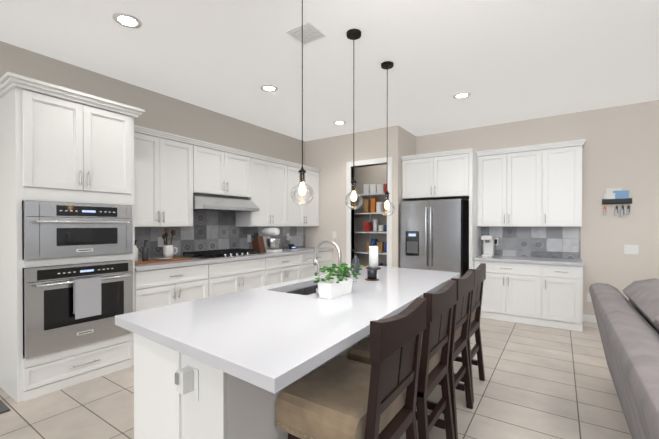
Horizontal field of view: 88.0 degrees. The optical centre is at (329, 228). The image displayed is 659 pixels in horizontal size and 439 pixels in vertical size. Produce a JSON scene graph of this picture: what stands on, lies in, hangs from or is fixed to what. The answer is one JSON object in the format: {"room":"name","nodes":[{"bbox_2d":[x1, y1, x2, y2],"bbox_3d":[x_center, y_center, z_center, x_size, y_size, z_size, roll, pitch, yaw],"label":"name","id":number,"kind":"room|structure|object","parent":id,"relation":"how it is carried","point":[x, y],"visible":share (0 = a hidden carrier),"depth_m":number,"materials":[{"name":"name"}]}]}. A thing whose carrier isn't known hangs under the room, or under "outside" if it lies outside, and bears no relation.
{"room":"kitchen","nodes":[
{"label":"kitchen","id":0,"kind":"room"},
{"bbox_2d":[22,201,132,259],"bbox_3d":[-2.290,0.013,3.020,0.699,0.442,0.772,0,0,34],"label":"microwave","id":1,"kind":"object","parent":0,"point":[56,229],"visible":0.96,"depth_m":2.79,"materials":[{"name":"silver metal"}]},
{"bbox_2d":[0,41,304,164],"bbox_3d":[-2.836,-0.149,2.990,0.120,2.900,10.190,0,0,34],"label":"wall","id":2,"kind":"structure","parent":0,"point":[165,113],"depth_m":4.08,"materials":[{"name":"beige paint"}]},
{"bbox_2d":[0,84,135,199],"bbox_3d":[-2.326,-0.691,3.039,0.622,0.758,0.780,0,0,34],"label":"upper cabinet","id":3,"kind":"object","parent":2,"relation":"attached to","point":[61,144],"depth_m":2.76,"materials":[{"name":"white wood"}]},
{"bbox_2d":[104,128,199,227],"bbox_3d":[-1.977,-0.515,3.851,0.332,1.000,0.883,0,0,34],"label":"upper cabinet","id":4,"kind":"object","parent":2,"relation":"attached to","point":[167,167],"depth_m":3.78,"materials":[{"name":"white wood"}]},
{"bbox_2d":[200,144,251,199],"bbox_3d":[-1.506,-0.725,4.545,0.332,0.590,0.916,0,0,34],"label":"upper cabinet","id":5,"kind":"object","parent":2,"relation":"attached to","point":[223,172],"depth_m":4.46,"materials":[{"name":"white wood"}]},
{"bbox_2d":[193,193,258,211],"bbox_3d":[-1.431,-0.326,4.498,0.488,0.199,0.906,0,0,34],"label":"range hood","id":6,"kind":"object","parent":5,"relation":"attached to","point":[209,202],"visible":0.81,"depth_m":4.34,"materials":[{"name":"silver metal"}]},
{"bbox_2d":[232,156,291,227],"bbox_3d":[-1.032,-0.525,5.247,0.332,1.000,0.894,0,0,34],"label":"upper cabinet","id":7,"kind":"object","parent":2,"relation":"attached to","point":[271,179],"depth_m":5.14,"materials":[{"name":"white wood"}]},
{"bbox_2d":[292,164,318,227],"bbox_3d":[-0.585,-0.530,5.908,0.332,1.000,0.941,0,0,34],"label":"upper cabinet","id":8,"kind":"object","parent":2,"relation":"attached to","point":[303,215],"depth_m":5.91,"materials":[{"name":"white wood"}]},
{"bbox_2d":[0,318,631,438],"bbox_3d":[0.311,1.346,0.871,7.720,0.060,10.190,0,0,34],"label":"floor","id":9,"kind":"structure","parent":0,"point":[540,382],"depth_m":2.59,"materials":[{"name":"tile"}]},
{"bbox_2d":[0,400,9,413],"bbox_3d":[-2.867,1.300,2.115,0.620,0.012,1.190,0,0,34],"label":"rug","id":10,"kind":"object","parent":9,"relation":"on","point":[4,408],"visible":0.95,"depth_m":2.44,"materials":[{"name":"grey fabric"}]},
{"bbox_2d":[0,335,133,401],"bbox_3d":[-2.326,1.175,3.053,0.620,0.250,0.780,0,0,34],"label":"base cabinet","id":11,"kind":"object","parent":9,"relation":"on","point":[22,378],"depth_m":2.76,"materials":[{"name":"white wood"}]},
{"bbox_2d":[23,260,132,358],"bbox_3d":[-2.290,0.637,3.024,0.699,0.675,0.772,0,0,34],"label":"wall oven","id":12,"kind":"object","parent":11,"relation":"in","point":[51,323],"visible":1,"depth_m":2.75,"materials":[{"name":"silver metal"}]},
{"bbox_2d":[73,277,100,318],"bbox_3d":[-2.010,0.577,2.835,0.037,0.318,0.190,0,0,34],"label":"dish towel","id":13,"kind":"object","parent":12,"relation":"hanging from","point":[87,298],"visible":0.96,"depth_m":2.82,"materials":[{"name":"grey fabric"}]},
{"bbox_2d":[124,264,215,335],"bbox_3d":[-1.856,0.850,3.779,0.622,0.890,0.884,0,0,34],"label":"base cabinet","id":14,"kind":"object","parent":9,"relation":"on","point":[159,287],"depth_m":3.54,"materials":[{"name":"white wood"}]},
{"bbox_2d":[112,248,331,271],"bbox_3d":[-1.143,0.378,4.810,0.645,0.040,3.396,0,0,34],"label":"countertop","id":15,"kind":"structure","parent":14,"relation":"on","point":[285,251],"depth_m":4.02,"materials":[{"name":"white stone"}]},
{"bbox_2d":[135,240,191,264],"bbox_3d":[-1.948,0.239,3.775,0.410,0.250,0.680,0,0,34],"label":"tray","id":16,"kind":"object","parent":15,"relation":"on","point":[144,260],"visible":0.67,"depth_m":3.63,"materials":[{"name":"brown wood"}]},
{"bbox_2d":[162,228,176,257],"bbox_3d":[-1.854,0.170,3.947,0.119,0.352,0.159,0,0,34],"label":"utensil crock","id":17,"kind":"object","parent":16,"relation":"on","point":[168,251],"visible":0.96,"depth_m":3.90,"materials":[{"name":"white ceramic"}]},
{"bbox_2d":[180,248,263,259],"bbox_3d":[-1.373,0.328,4.460,0.545,0.062,0.910,0,0,34],"label":"cooktop","id":18,"kind":"object","parent":15,"relation":"in","point":[221,253],"visible":1,"depth_m":4.31,"materials":[{"name":"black metal"}]},
{"bbox_2d":[251,233,265,252],"bbox_3d":[-1.052,0.211,5.033,0.214,0.289,0.110,0,0,34],"label":"knife block","id":19,"kind":"object","parent":15,"relation":"on","point":[258,242],"visible":0.96,"depth_m":4.99,"materials":[{"name":"brown wood"}]},
{"bbox_2d":[262,228,281,251],"bbox_3d":[-0.889,0.173,5.170,0.300,0.363,0.200,0,0,34],"label":"stand mixer","id":20,"kind":"object","parent":15,"relation":"on","point":[271,244],"visible":0.96,"depth_m":5.10,"materials":[{"name":"white metal"}]},
{"bbox_2d":[288,244,295,248],"bbox_3d":[-0.635,0.312,5.832,0.079,0.075,0.120,0,0,34],"label":"smart display","id":21,"kind":"object","parent":15,"relation":"on","point":[291,246],"visible":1,"depth_m":5.81,"materials":[{"name":"black plastic"}]},
{"bbox_2d":[134,341,348,438],"bbox_3d":[-0.016,0.861,2.220,0.617,0.890,2.256,0,0,34],"label":"kitchen island","id":22,"kind":"object","parent":9,"relation":"on","point":[173,399],"depth_m":1.29,"materials":[{"name":"white wood"}]},
{"bbox_2d":[115,265,459,396],"bbox_3d":[0.117,0.397,2.148,1.000,0.040,2.400,0,0,34],"label":"island countertop","id":23,"kind":"structure","parent":22,"relation":"on","point":[268,338],"depth_m":1.38,"materials":[{"name":"white stone"}]},
{"bbox_2d":[285,284,317,294],"bbox_3d":[-0.090,0.527,2.253,0.302,0.218,0.592,0,0,34],"label":"sink","id":24,"kind":"object","parent":23,"relation":"in","point":[309,290],"visible":0.02,"depth_m":2.40,"materials":[{"name":"silver metal"}]},
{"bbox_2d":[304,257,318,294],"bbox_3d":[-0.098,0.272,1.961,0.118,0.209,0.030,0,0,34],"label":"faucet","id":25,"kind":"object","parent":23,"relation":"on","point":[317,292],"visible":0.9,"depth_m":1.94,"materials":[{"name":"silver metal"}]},
{"bbox_2d":[313,239,348,277],"bbox_3d":[0.005,0.223,2.194,0.230,0.306,0.099,0,0,34],"label":"faucet","id":26,"kind":"object","parent":23,"relation":"on","point":[320,243],"visible":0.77,"depth_m":2.16,"materials":[{"name":"silver metal"}]},
{"bbox_2d":[314,263,363,298],"bbox_3d":[0.051,0.292,1.922,0.156,0.170,0.330,0,0,34],"label":"planter","id":27,"kind":"object","parent":23,"relation":"on","point":[329,287],"visible":1,"depth_m":1.87,"materials":[{"name":"white ceramic"}]},
{"bbox_2d":[352,250,358,273],"bbox_3d":[0.210,0.273,2.749,0.060,0.197,0.058,0,0,34],"label":"soap bottle","id":28,"kind":"object","parent":23,"relation":"on","point":[355,261],"visible":0.88,"depth_m":2.73,"materials":[{"name":"grey"}]},
{"bbox_2d":[365,268,378,280],"bbox_3d":[0.308,0.334,2.466,0.100,0.080,0.100,0,0,34],"label":"candle cup","id":29,"kind":"object","parent":23,"relation":"on","point":[371,274],"visible":1,"depth_m":2.44,"materials":[{"name":"black glass"}]},
{"bbox_2d":[366,242,380,269],"bbox_3d":[0.401,0.249,3.102,0.128,0.240,0.130,0,0,34],"label":"candle","id":30,"kind":"object","parent":29,"relation":"on","point":[373,256],"visible":0.9,"depth_m":3.07,"materials":[{"name":"white wax"}]},
{"bbox_2d":[216,256,271,295],"bbox_3d":[-1.386,0.845,4.475,0.622,0.890,1.037,0,0,34],"label":"base cabinet","id":31,"kind":"object","parent":9,"relation":"on","point":[237,275],"depth_m":4.33,"materials":[{"name":"white wood"}]},
{"bbox_2d":[272,252,303,283],"bbox_3d":[-0.912,0.840,5.175,0.622,0.890,0.896,0,0,34],"label":"base cabinet","id":32,"kind":"object","parent":9,"relation":"on","point":[284,268],"depth_m":5.04,"materials":[{"name":"white wood"}]},
{"bbox_2d":[304,252,331,277],"bbox_3d":[-0.465,0.836,5.836,0.622,0.890,0.942,0,0,34],"label":"base cabinet","id":33,"kind":"object","parent":9,"relation":"on","point":[324,258],"depth_m":5.65,"materials":[{"name":"white wood"}]},
{"bbox_2d":[276,297,425,438],"bbox_3d":[0.111,0.812,1.455,0.458,1.000,0.520,0,0,34],"label":"stool","id":34,"kind":"object","parent":9,"relation":"on","point":[340,398],"visible":1,"depth_m":1.33,"materials":[{"name":"black wood"}]},
{"bbox_2d":[348,280,456,438],"bbox_3d":[0.427,0.808,1.942,0.458,1.000,0.520,0,0,34],"label":"stool","id":35,"kind":"object","parent":9,"relation":"on","point":[435,348],"visible":0.42,"depth_m":1.83,"materials":[{"name":"black wood"}]},
{"bbox_2d":[400,199,468,277],"bbox_3d":[1.690,0.428,5.397,0.906,1.712,0.833,0,0,34],"label":"refrigerator","id":36,"kind":"object","parent":9,"relation":"on","point":[434,235],"visible":0.5,"depth_m":5.07,"materials":[{"name":"silver metal"}]},
{"bbox_2d":[416,270,473,438],"bbox_3d":[0.726,0.805,2.404,0.458,1.000,0.520,0,0,34],"label":"stool","id":37,"kind":"object","parent":9,"relation":"on","point":[460,318],"visible":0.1,"depth_m":2.30,"materials":[{"name":"black wood"}]},
{"bbox_2d":[454,263,485,402],"bbox_3d":[1.014,0.802,2.849,0.458,1.000,0.520,0,0,34],"label":"stool","id":38,"kind":"object","parent":9,"relation":"on","point":[476,297],"visible":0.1,"depth_m":2.81,"materials":[{"name":"black wood"}]},
{"bbox_2d":[473,259,548,326],"bbox_3d":[2.630,0.877,4.941,0.917,0.820,0.602,0,0,34],"label":"base cabinet","id":39,"kind":"object","parent":9,"relation":"on","point":[512,292],"depth_m":4.64,"materials":[{"name":"white wood"}]},
{"bbox_2d":[473,255,583,266],"bbox_3d":[2.780,0.448,4.825,1.292,0.040,0.620,0,0,34],"label":"countertop","id":40,"kind":"structure","parent":39,"relation":"on","point":[496,258],"depth_m":4.67,"materials":[{"name":"white stone"}]},
{"bbox_2d":[481,235,494,256],"bbox_3d":[2.403,0.269,5.169,0.148,0.310,0.270,0,0,34],"label":"coffee maker","id":41,"kind":"object","parent":40,"relation":"on","point":[488,245],"visible":0.98,"depth_m":5.16,"materials":[{"name":"white plastic"}]},
{"bbox_2d":[549,263,582,331],"bbox_3d":[3.105,0.879,4.619,0.497,0.820,0.602,0,0,34],"label":"base cabinet","id":42,"kind":"object","parent":9,"relation":"on","point":[565,283],"depth_m":4.33,"materials":[{"name":"white wood"}]},
{"bbox_2d":[589,278,658,438],"bbox_3d":[2.108,0.827,0.310,2.740,0.985,4.480,0,0,34],"label":"sofa","id":43,"kind":"object","parent":9,"relation":"on","point":[629,332],"visible":1,"depth_m":1.61,"materials":[{"name":"fabric"}]},
{"bbox_2d":[0,0,658,140],"bbox_3d":[0.311,-1.634,0.850,7.720,0.100,10.190,0,0,34],"label":"ceiling","id":44,"kind":"structure","parent":0,"point":[503,61],"depth_m":3.14,"materials":[{"name":"white paint"}]},
{"bbox_2d":[112,13,141,28],"bbox_3d":[-1.554,-1.595,2.626,0.200,0.004,0.200,0,0,34],"label":"recessed light","id":45,"kind":"object","parent":44,"relation":"in","point":[127,20],"visible":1,"depth_m":2.62,"materials":[{"name":"white"}]},
{"bbox_2d":[260,85,277,91],"bbox_3d":[-0.694,-1.604,3.915,0.200,0.004,0.200,0,0,34],"label":"recessed light","id":46,"kind":"object","parent":44,"relation":"in","point":[269,88],"visible":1,"depth_m":3.92,"materials":[{"name":"white"}]},
{"bbox_2d":[291,0,313,204],"bbox_3d":[-0.178,-0.871,2.237,0.149,1.444,0.149,0,0,34],"label":"pendant light","id":47,"kind":"object","parent":44,"relation":"hanging from","point":[302,187],"visible":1,"depth_m":2.23,"materials":[{"name":"clear glass"}]},
{"bbox_2d":[287,22,325,44],"bbox_3d":[-0.191,-1.592,2.802,0.230,0.010,0.230,0,0,34],"label":"ceiling vent","id":48,"kind":"object","parent":44,"relation":"in","point":[311,32],"visible":0.96,"depth_m":2.79,"materials":[{"name":"white metal"}]},
{"bbox_2d":[333,121,345,124],"bbox_3d":[0.155,-1.613,5.224,0.200,0.004,0.200,0,0,34],"label":"recessed light","id":49,"kind":"object","parent":44,"relation":"in","point":[339,122],"visible":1,"depth_m":5.21,"materials":[{"name":"white"}]},
{"bbox_2d":[345,29,362,208],"bbox_3d":[0.200,-0.875,2.796,0.149,1.444,0.149,0,0,34],"label":"pendant light","id":50,"kind":"object","parent":44,"relation":"hanging from","point":[353,34],"visible":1,"depth_m":2.79,"materials":[{"name":"brown metal"}]},
{"bbox_2d":[380,61,394,215],"bbox_3d":[0.564,-0.859,3.335,0.149,1.484,0.149,0,0,34],"label":"pendant light","id":51,"kind":"object","parent":44,"relation":"hanging from","point":[387,65],"visible":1,"depth_m":3.33,"materials":[{"name":"brown metal"}]},
{"bbox_2d":[453,92,470,98],"bbox_3d":[1.604,-1.605,4.135,0.200,0.004,0.200,0,0,34],"label":"recessed light","id":52,"kind":"object","parent":44,"relation":"in","point":[461,95],"visible":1,"depth_m":4.13,"materials":[{"name":"white"}]},
{"bbox_2d":[305,125,400,272],"bbox_3d":[0.341,-0.170,5.929,1.850,2.900,0.120,0,0,34],"label":"wall","id":53,"kind":"structure","parent":0,"point":[329,157],"depth_m":6.03,"materials":[{"name":"beige paint"}]},
{"bbox_2d":[346,157,391,267],"bbox_3d":[0.676,0.074,5.694,0.840,2.415,0.138,0,0,34],"label":"door frame","id":54,"kind":"structure","parent":53,"relation":"attached to","point":[349,211],"depth_m":5.80,"materials":[{"name":"white wood"}]},
{"bbox_2d":[355,192,386,254],"bbox_3d":[0.609,0.127,6.402,1.705,1.700,0.399,0,0,34],"label":"pantry shelves","id":55,"kind":"object","parent":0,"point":[370,232],"visible":0.1,"depth_m":6.12,"materials":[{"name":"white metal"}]},
{"bbox_2d":[364,184,386,265],"bbox_3d":[0.913,0.238,6.107,0.640,2.078,0.350,0,0,34],"label":"pantry items","id":56,"kind":"object","parent":55,"relation":"on","point":[375,203],"visible":0.44,"depth_m":6.14,"materials":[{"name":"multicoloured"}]},
{"bbox_2d":[401,127,415,201],"bbox_3d":[1.268,-0.169,5.773,0.140,2.900,0.660,0,0,34],"label":"wall","id":57,"kind":"structure","parent":0,"point":[408,140],"depth_m":5.65,"materials":[{"name":"beige paint"}]},
{"bbox_2d":[416,100,658,314],"bbox_3d":[3.182,-0.163,4.997,7.600,2.900,0.120,0,0,34],"label":"wall","id":58,"kind":"structure","parent":0,"point":[620,148],"depth_m":4.56,"materials":[{"name":"beige paint"}]},
{"bbox_2d":[402,151,476,200],"bbox_3d":[1.773,-0.789,5.472,1.020,0.635,0.662,0,0,34],"label":"upper cabinet","id":59,"kind":"object","parent":58,"relation":"attached to","point":[451,175],"depth_m":5.16,"materials":[{"name":"white wood"}]},
{"bbox_2d":[477,147,548,226],"bbox_3d":[2.699,-0.565,5.046,0.903,1.083,0.332,0,0,34],"label":"upper cabinet","id":60,"kind":"object","parent":58,"relation":"attached to","point":[525,206],"depth_m":4.89,"materials":[{"name":"white wood"}]},
{"bbox_2d":[549,143,584,226],"bbox_3d":[3.175,-0.563,4.725,0.511,1.083,0.332,0,0,34],"label":"upper cabinet","id":61,"kind":"object","parent":58,"relation":"attached to","point":[565,160],"depth_m":4.55,"materials":[{"name":"white wood"}]},
{"bbox_2d":[587,293,591,301],"bbox_3d":[3.564,0.951,4.668,0.070,0.115,0.006,0,0,34],"label":"outlet","id":62,"kind":"object","parent":58,"relation":"attached to","point":[589,298],"visible":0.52,"depth_m":4.67,"materials":[{"name":"white plastic"}]},
{"bbox_2d":[583,314,596,322],"bbox_3d":[4.890,1.245,3.771,3.385,0.100,0.014,0,0,34],"label":"baseboard","id":63,"kind":"structure","parent":58,"relation":"attached to","point":[590,318],"depth_m":4.66,"materials":[{"name":"white wood"}]},
{"bbox_2d":[602,188,631,216],"bbox_3d":[3.779,-0.340,4.487,0.300,0.380,0.049,0,0,34],"label":"key rack","id":64,"kind":"object","parent":58,"relation":"attached to","point":[615,196],"visible":0.96,"depth_m":4.47,"materials":[{"name":"black metal"}]},
{"bbox_2d":[624,245,638,253],"bbox_3d":[3.914,0.276,4.423,0.140,0.120,0.010,0,0,34],"label":"light switch","id":65,"kind":"object","parent":58,"relation":"attached to","point":[631,249],"visible":1,"depth_m":4.42,"materials":[{"name":"white plastic"}]}
]}

